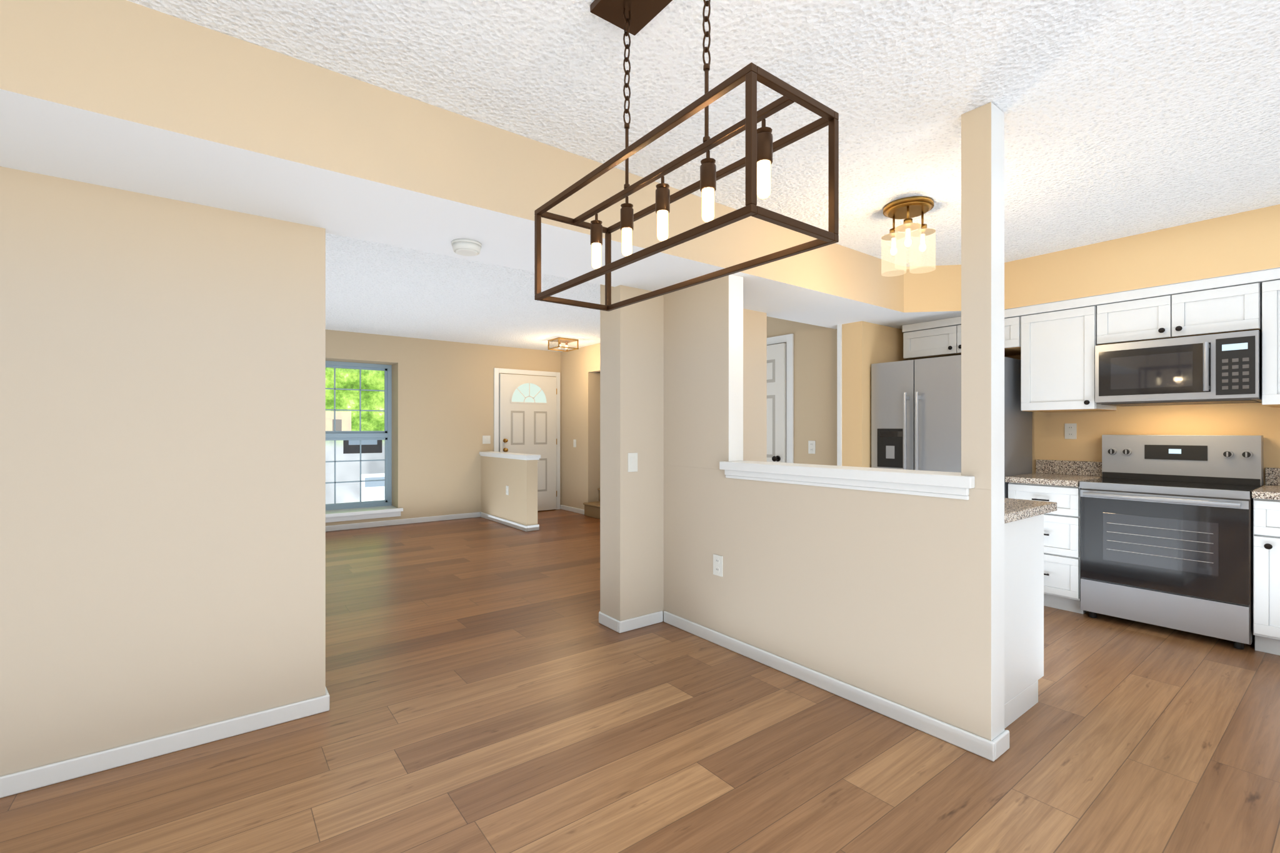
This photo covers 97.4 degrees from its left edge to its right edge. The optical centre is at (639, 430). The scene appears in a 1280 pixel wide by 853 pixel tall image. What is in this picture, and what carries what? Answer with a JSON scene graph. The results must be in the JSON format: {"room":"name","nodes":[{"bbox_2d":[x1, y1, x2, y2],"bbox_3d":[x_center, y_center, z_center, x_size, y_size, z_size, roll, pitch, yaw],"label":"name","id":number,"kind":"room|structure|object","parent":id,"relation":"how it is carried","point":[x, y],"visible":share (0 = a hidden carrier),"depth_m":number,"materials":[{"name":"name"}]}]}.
{"room":"dining room","nodes":[
{"label":"dining room","id":0,"kind":"room"},
{"bbox_2d":[0,166,325,776],"bbox_3d":[-2.468,0.000,1.755,2.590,2.440,0.220,0,0,-37],"label":"wall","id":1,"kind":"structure","parent":0,"point":[162,466],"depth_m":2.10,"materials":[{"name":"beige paint"}]},
{"bbox_2d":[0,688,329,798],"bbox_3d":[-2.378,1.185,1.673,2.575,0.070,0.021,0,0,-37],"label":"baseboard","id":2,"kind":"structure","parent":1,"relation":"attached to","point":[105,760],"depth_m":2.10,"materials":[{"name":"white wood"}]},
{"bbox_2d":[325,329,599,526],"bbox_3d":[-3.508,0.000,7.268,7.600,2.440,0.420,0,0,-37],"label":"wall","id":3,"kind":"structure","parent":0,"point":[442,407],"depth_m":7.59,"materials":[{"name":"beige paint"}]},
{"bbox_2d":[325,360,391,510],"bbox_3d":[-3.771,0.065,7.259,1.050,1.890,0.075,0,0,-37],"label":"window","id":4,"kind":"structure","parent":3,"relation":"in","point":[385,435],"depth_m":7.35,"materials":[{"name":"glass"}]},
{"bbox_2d":[325,505,403,522],"bbox_3d":[-3.638,1.057,7.083,1.150,0.106,0.382,0,0,-37],"label":"window sill","id":5,"kind":"structure","parent":3,"relation":"in","point":[356,514],"depth_m":7.04,"materials":[{"name":"white wood"}]},
{"bbox_2d":[325,511,479,531],"bbox_3d":[-4.323,1.185,6.373,5.220,0.070,0.020,0,0,-37],"label":"baseboard","id":6,"kind":"structure","parent":3,"relation":"attached to","point":[424,519],"depth_m":7.29,"materials":[{"name":"white wood"}]},
{"bbox_2d":[482,435,490,443],"bbox_3d":[-2.183,0.130,8.003,0.115,0.116,0.012,0,0,-37],"label":"light switch","id":7,"kind":"object","parent":3,"relation":"attached to","point":[486,439],"visible":1,"depth_m":8.00,"materials":[{"name":"white plastic"}]},
{"bbox_2d":[493,368,559,511],"bbox_3d":[-1.666,0.160,8.389,1.070,2.120,0.020,0,0,-37],"label":"door frame","id":8,"kind":"structure","parent":3,"relation":"attached to","point":[497,371],"depth_m":8.46,"materials":[{"name":"white wood"}]},
{"bbox_2d":[499,373,556,511],"bbox_3d":[-1.633,0.194,8.353,0.918,2.028,0.110,0,0,-37],"label":"entry door","id":9,"kind":"structure","parent":3,"relation":"in","point":[527,414],"depth_m":8.41,"materials":[{"name":"white wood"}]},
{"bbox_2d":[481,456,537,525],"bbox_3d":[-1.752,0.780,7.427,0.150,0.880,1.450,0,0,-37],"label":"wall","id":10,"kind":"structure","parent":0,"point":[518,504],"depth_m":7.16,"materials":[{"name":"beige paint"}]},
{"bbox_2d":[480,511,528,531],"bbox_3d":[-1.805,1.185,7.364,0.021,0.070,1.445,0,0,-37],"label":"baseboard","id":11,"kind":"structure","parent":10,"relation":"attached to","point":[525,528],"depth_m":7.26,"materials":[{"name":"white wood"}]},
{"bbox_2d":[505,485,508,494],"bbox_3d":[-1.709,0.770,7.239,0.009,0.116,0.072,0,0,-37],"label":"outlet","id":12,"kind":"object","parent":10,"relation":"attached to","point":[507,490],"visible":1,"depth_m":7.24,"materials":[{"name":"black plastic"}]},
{"bbox_2d":[479,451,540,459],"bbox_3d":[-1.741,0.328,7.413,0.200,0.060,1.485,0,0,-37],"label":"trim","id":13,"kind":"structure","parent":10,"relation":"on","point":[512,455],"depth_m":7.15,"materials":[{"name":"white wood"}]},
{"bbox_2d":[528,524,539,530],"bbox_3d":[-1.682,1.185,7.470,0.015,0.070,1.465,0,0,-37],"label":"baseboard","id":14,"kind":"structure","parent":10,"relation":"attached to","point":[535,527],"depth_m":6.85,"materials":[{"name":"white wood"}]},
{"bbox_2d":[0,509,1279,852],"bbox_3d":[-0.525,1.250,3.255,7.700,0.060,10.420,0,0,-37],"label":"floor","id":15,"kind":"structure","parent":0,"point":[493,687],"depth_m":2.13,"materials":[{"name":"brown wood"}]},
{"bbox_2d":[583,488,599,519],"bbox_3d":[-0.222,0.935,7.866,0.738,0.570,0.996,0,0,-37],"label":"steps","id":16,"kind":"structure","parent":15,"relation":"on","point":[592,509],"depth_m":7.91,"materials":[{"name":"brown wood"}]},
{"bbox_2d":[871,355,1032,498],"bbox_3d":[2.432,0.340,4.436,0.863,1.760,0.870,0,0,-37],"label":"refrigerator","id":17,"kind":"object","parent":15,"relation":"on","point":[915,414],"visible":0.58,"depth_m":4.21,"materials":[{"name":"silver metal"}]},
{"bbox_2d":[1004,513,1043,728],"bbox_3d":[1.430,0.795,2.642,0.620,0.850,0.620,0,0,-37],"label":"base cabinet","id":18,"kind":"object","parent":15,"relation":"on","point":[1024,606],"visible":0.1,"depth_m":2.38,"materials":[{"name":"white wood"}]},
{"bbox_2d":[1004,498,1056,523],"bbox_3d":[1.082,0.347,3.124,0.649,0.039,1.879,0,0,-37],"label":"countertop","id":19,"kind":"structure","parent":18,"relation":"on","point":[1015,509],"depth_m":2.43,"materials":[{"name":"stone"}]},
{"bbox_2d":[1008,482,1087,614],"bbox_3d":[2.969,0.795,4.018,0.608,0.850,0.418,0,0,-37],"label":"base cabinet","id":20,"kind":"object","parent":15,"relation":"on","point":[1062,557],"visible":0.52,"depth_m":3.78,"materials":[{"name":"white wood"}]},
{"bbox_2d":[1079,435,1263,649],"bbox_3d":[3.303,0.625,3.524,0.638,1.190,0.756,0,0,-37],"label":"range","id":21,"kind":"object","parent":15,"relation":"on","point":[1166,530],"visible":1,"depth_m":3.40,"materials":[{"name":"silver metal"}]},
{"bbox_2d":[1253,498,1279,655],"bbox_3d":[3.825,0.795,2.887,0.612,0.850,0.874,0,0,-37],"label":"base cabinet","id":22,"kind":"object","parent":15,"relation":"on","point":[1266,572],"visible":0.98,"depth_m":3.04,"materials":[{"name":"white wood"}]},
{"bbox_2d":[1005,459,1279,499],"bbox_3d":[3.466,0.296,3.364,0.608,0.142,2.068,0,0,-37],"label":"countertop","id":23,"kind":"structure","parent":22,"relation":"on","point":[1067,473],"depth_m":3.96,"materials":[{"name":"stone"}]},
{"bbox_2d":[600,284,766,621],"bbox_3d":[0.348,0.000,3.892,1.340,2.440,0.220,0,0,-37],"label":"wall","id":24,"kind":"structure","parent":0,"point":[631,421],"depth_m":3.51,"materials":[{"name":"beige paint"}]},
{"bbox_2d":[628,452,637,471],"bbox_3d":[-0.043,0.195,3.450,0.072,0.116,0.012,0,0,-37],"label":"light switch","id":25,"kind":"object","parent":24,"relation":"attached to","point":[632,462],"visible":1,"depth_m":3.45,"materials":[{"name":"white plastic"}]},
{"bbox_2d":[612,611,662,633],"bbox_3d":[0.004,1.185,3.480,0.325,0.070,0.021,0,0,-37],"label":"baseboard","id":26,"kind":"structure","parent":24,"relation":"attached to","point":[622,626],"depth_m":3.46,"materials":[{"name":"white wood"}]},
{"bbox_2d":[560,316,836,509],"bbox_3d":[0.574,0.000,6.976,0.750,2.440,4.980,0,0,-37],"label":"wall","id":27,"kind":"structure","parent":0,"point":[815,382],"depth_m":5.43,"materials":[{"name":"beige paint"}]},
{"bbox_2d":[560,505,584,514],"bbox_3d":[-0.996,1.185,8.408,0.020,0.070,0.800,0,0,-37],"label":"baseboard","id":28,"kind":"structure","parent":27,"relation":"attached to","point":[563,507],"depth_m":8.43,"materials":[{"name":"white wood"}]},
{"bbox_2d":[573,439,576,447],"bbox_3d":[-0.975,0.190,8.387,0.012,0.116,0.072,0,0,-37],"label":"light switch","id":29,"kind":"object","parent":27,"relation":"attached to","point":[574,443],"visible":1,"depth_m":8.38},
{"bbox_2d":[766,343,786,463],"bbox_3d":[1.096,0.194,5.565,0.116,2.028,0.780,0,0,-37],"label":"hall door","id":30,"kind":"structure","parent":27,"relation":"in","point":[776,403],"depth_m":5.33,"materials":[{"name":"white wood"}]},
{"bbox_2d":[766,333,793,463],"bbox_3d":[1.138,0.160,5.597,0.020,2.120,0.940,0,0,-37],"label":"door frame","id":31,"kind":"structure","parent":27,"relation":"attached to","point":[788,339],"depth_m":5.24,"materials":[{"name":"white wood"}]},
{"bbox_2d":[808,440,815,453],"bbox_3d":[1.547,0.150,5.066,0.009,0.116,0.072,0,0,-37],"label":"outlet","id":32,"kind":"object","parent":27,"relation":"attached to","point":[811,447],"visible":1,"depth_m":5.06,"materials":[{"name":"white plastic"}]},
{"bbox_2d":[126,0,1279,351],"bbox_3d":[-0.525,-1.250,3.255,7.700,0.060,10.420,0,0,-37],"label":"ceiling","id":33,"kind":"structure","parent":0,"point":[1124,118],"depth_m":2.08,"materials":[{"name":"white paint"}]},
{"bbox_2d":[548,337,578,351],"bbox_3d":[-1.034,-1.155,7.564,0.300,0.130,0.300,0,0,-37],"label":"light","id":34,"kind":"object","parent":33,"relation":"attached to","point":[554,343],"visible":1,"depth_m":7.50,"materials":[{"name":"gold metal"}]},
{"bbox_2d":[0,0,1279,329],"bbox_3d":[0.956,-1.050,1.139,7.300,0.340,5.060,0,0,-37],"label":"soffit","id":35,"kind":"structure","parent":33,"relation":"attached to","point":[125,95],"depth_m":2.12,"materials":[{"name":"beige paint"}]},
{"bbox_2d":[451,238,481,256],"bbox_3d":[-0.815,-0.857,2.645,0.136,0.046,0.136,0,0,-37],"label":"smoke detector","id":36,"kind":"object","parent":35,"relation":"attached to","point":[467,247],"visible":1,"depth_m":2.60,"materials":[{"name":"white plastic"}]},
{"bbox_2d":[534,0,838,311],"bbox_3d":[0.050,-0.814,1.488,0.280,0.812,0.890,0,0,-37],"label":"dining pendant light","id":37,"kind":"object","parent":33,"relation":"hanging from","point":[634,17],"visible":1,"depth_m":1.34,"materials":[{"name":"brown metal"}]},
{"bbox_2d":[881,196,935,275],"bbox_3d":[1.445,-1.044,3.056,0.270,0.349,0.271,0,0,-37],"label":"kitchen light","id":38,"kind":"object","parent":33,"relation":"attached to","point":[907,209],"visible":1,"depth_m":3.04,"materials":[{"name":"clear glass"}]},
{"bbox_2d":[663,101,1004,741],"bbox_3d":[0.775,0.000,2.882,0.120,2.440,1.906,0,0,-37],"label":"wall","id":39,"kind":"structure","parent":0,"point":[896,598],"depth_m":2.50,"materials":[{"name":"beige paint"}]},
{"bbox_2d":[713,554,723,576],"bbox_3d":[0.444,0.770,3.212,0.009,0.116,0.072,0,0,-37],"label":"outlet","id":40,"kind":"object","parent":39,"relation":"attached to","point":[717,565],"visible":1,"depth_m":3.21,"materials":[{"name":"white plastic"}]},
{"bbox_2d":[662,611,1004,761],"bbox_3d":[0.724,1.185,2.834,0.021,0.070,1.920,0,0,-37],"label":"baseboard","id":41,"kind":"structure","parent":39,"relation":"attached to","point":[986,749],"depth_m":2.50,"materials":[{"name":"white wood"}]},
{"bbox_2d":[719,460,974,499],"bbox_3d":[0.919,0.219,2.690,0.193,0.092,1.315,0,0,-37],"label":"ledge","id":42,"kind":"object","parent":39,"relation":"on","point":[952,485],"depth_m":2.49,"materials":[{"name":"white wood"}]},
{"bbox_2d":[841,321,908,467],"bbox_3d":[2.219,0.170,4.974,1.250,2.100,0.200,0,0,-37],"label":"wall","id":43,"kind":"structure","parent":0,"point":[865,345],"depth_m":4.59,"materials":[{"name":"beige paint"}]},
{"bbox_2d":[836,324,841,466],"bbox_3d":[1.657,0.170,4.669,0.015,2.100,0.035,0,0,-37],"label":"trim","id":44,"kind":"structure","parent":43,"relation":"attached to","point":[839,394],"depth_m":4.66,"materials":[{"name":"white wood"}]},
{"bbox_2d":[1004,355,1279,486],"bbox_3d":[4.085,0.000,3.302,0.300,2.440,4.720,0,0,-37],"label":"wall","id":45,"kind":"structure","parent":0,"point":[1050,442],"depth_m":3.85,"materials":[{"name":"beige paint"}]},
{"bbox_2d":[903,316,1021,359],"bbox_3d":[2.644,-0.710,4.509,0.532,0.220,0.854,0,0,-37],"label":"upper cabinet","id":46,"kind":"object","parent":45,"relation":"attached to","point":[940,342],"visible":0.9,"depth_m":4.46,"materials":[{"name":"white wood"}]},
{"bbox_2d":[1021,305,1116,412],"bbox_3d":[3.035,-0.480,3.994,0.532,0.680,0.428,0,0,-37],"label":"upper cabinet","id":47,"kind":"object","parent":45,"relation":"attached to","point":[1057,361],"visible":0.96,"depth_m":3.85,"materials":[{"name":"white wood"}]},
{"bbox_2d":[1065,423,1076,439],"bbox_3d":[3.212,0.005,4.196,0.009,0.116,0.072,0,0,-37],"label":"outlet","id":48,"kind":"object","parent":45,"relation":"attached to","point":[1070,431],"visible":1,"depth_m":4.19,"materials":[{"name":"white plastic"}]},
{"bbox_2d":[1096,282,1261,344],"bbox_3d":[3.386,-0.691,3.531,0.532,0.258,0.721,0,0,-37],"label":"upper cabinet","id":49,"kind":"object","parent":45,"relation":"attached to","point":[1229,309],"visible":0.9,"depth_m":3.35,"materials":[{"name":"white wood"}]},
{"bbox_2d":[1095,330,1261,406],"bbox_3d":[3.365,-0.360,3.515,0.585,0.384,0.718,0,0,-37],"label":"over-the-range microwave","id":50,"kind":"object","parent":49,"relation":"attached to","point":[1224,368],"visible":1,"depth_m":3.33,"materials":[{"name":"silver metal"}]},
{"bbox_2d":[1261,280,1279,407],"bbox_3d":[3.864,-0.480,2.901,0.532,0.680,0.849,0,0,-37],"label":"upper cabinet","id":51,"kind":"object","parent":45,"relation":"attached to","point":[1270,344],"visible":1,"depth_m":3.07,"materials":[{"name":"white wood"}]},
{"bbox_2d":[902,268,1279,332],"bbox_3d":[3.262,-0.851,3.713,0.510,0.057,2.870,0,0,-37],"label":"crown molding","id":52,"kind":"structure","parent":51,"relation":"attached to","point":[1260,277],"depth_m":3.54,"materials":[{"name":"white wood"}]},
{"label":"outside","id":53,"kind":"structure","parent":0,"visible":0},
{"bbox_2d":[325,367,384,504],"bbox_3d":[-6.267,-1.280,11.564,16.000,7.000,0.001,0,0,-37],"label":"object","id":54,"kind":"structure","parent":53,"point":[366,487],"depth_m":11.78,"materials":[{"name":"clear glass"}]}
]}

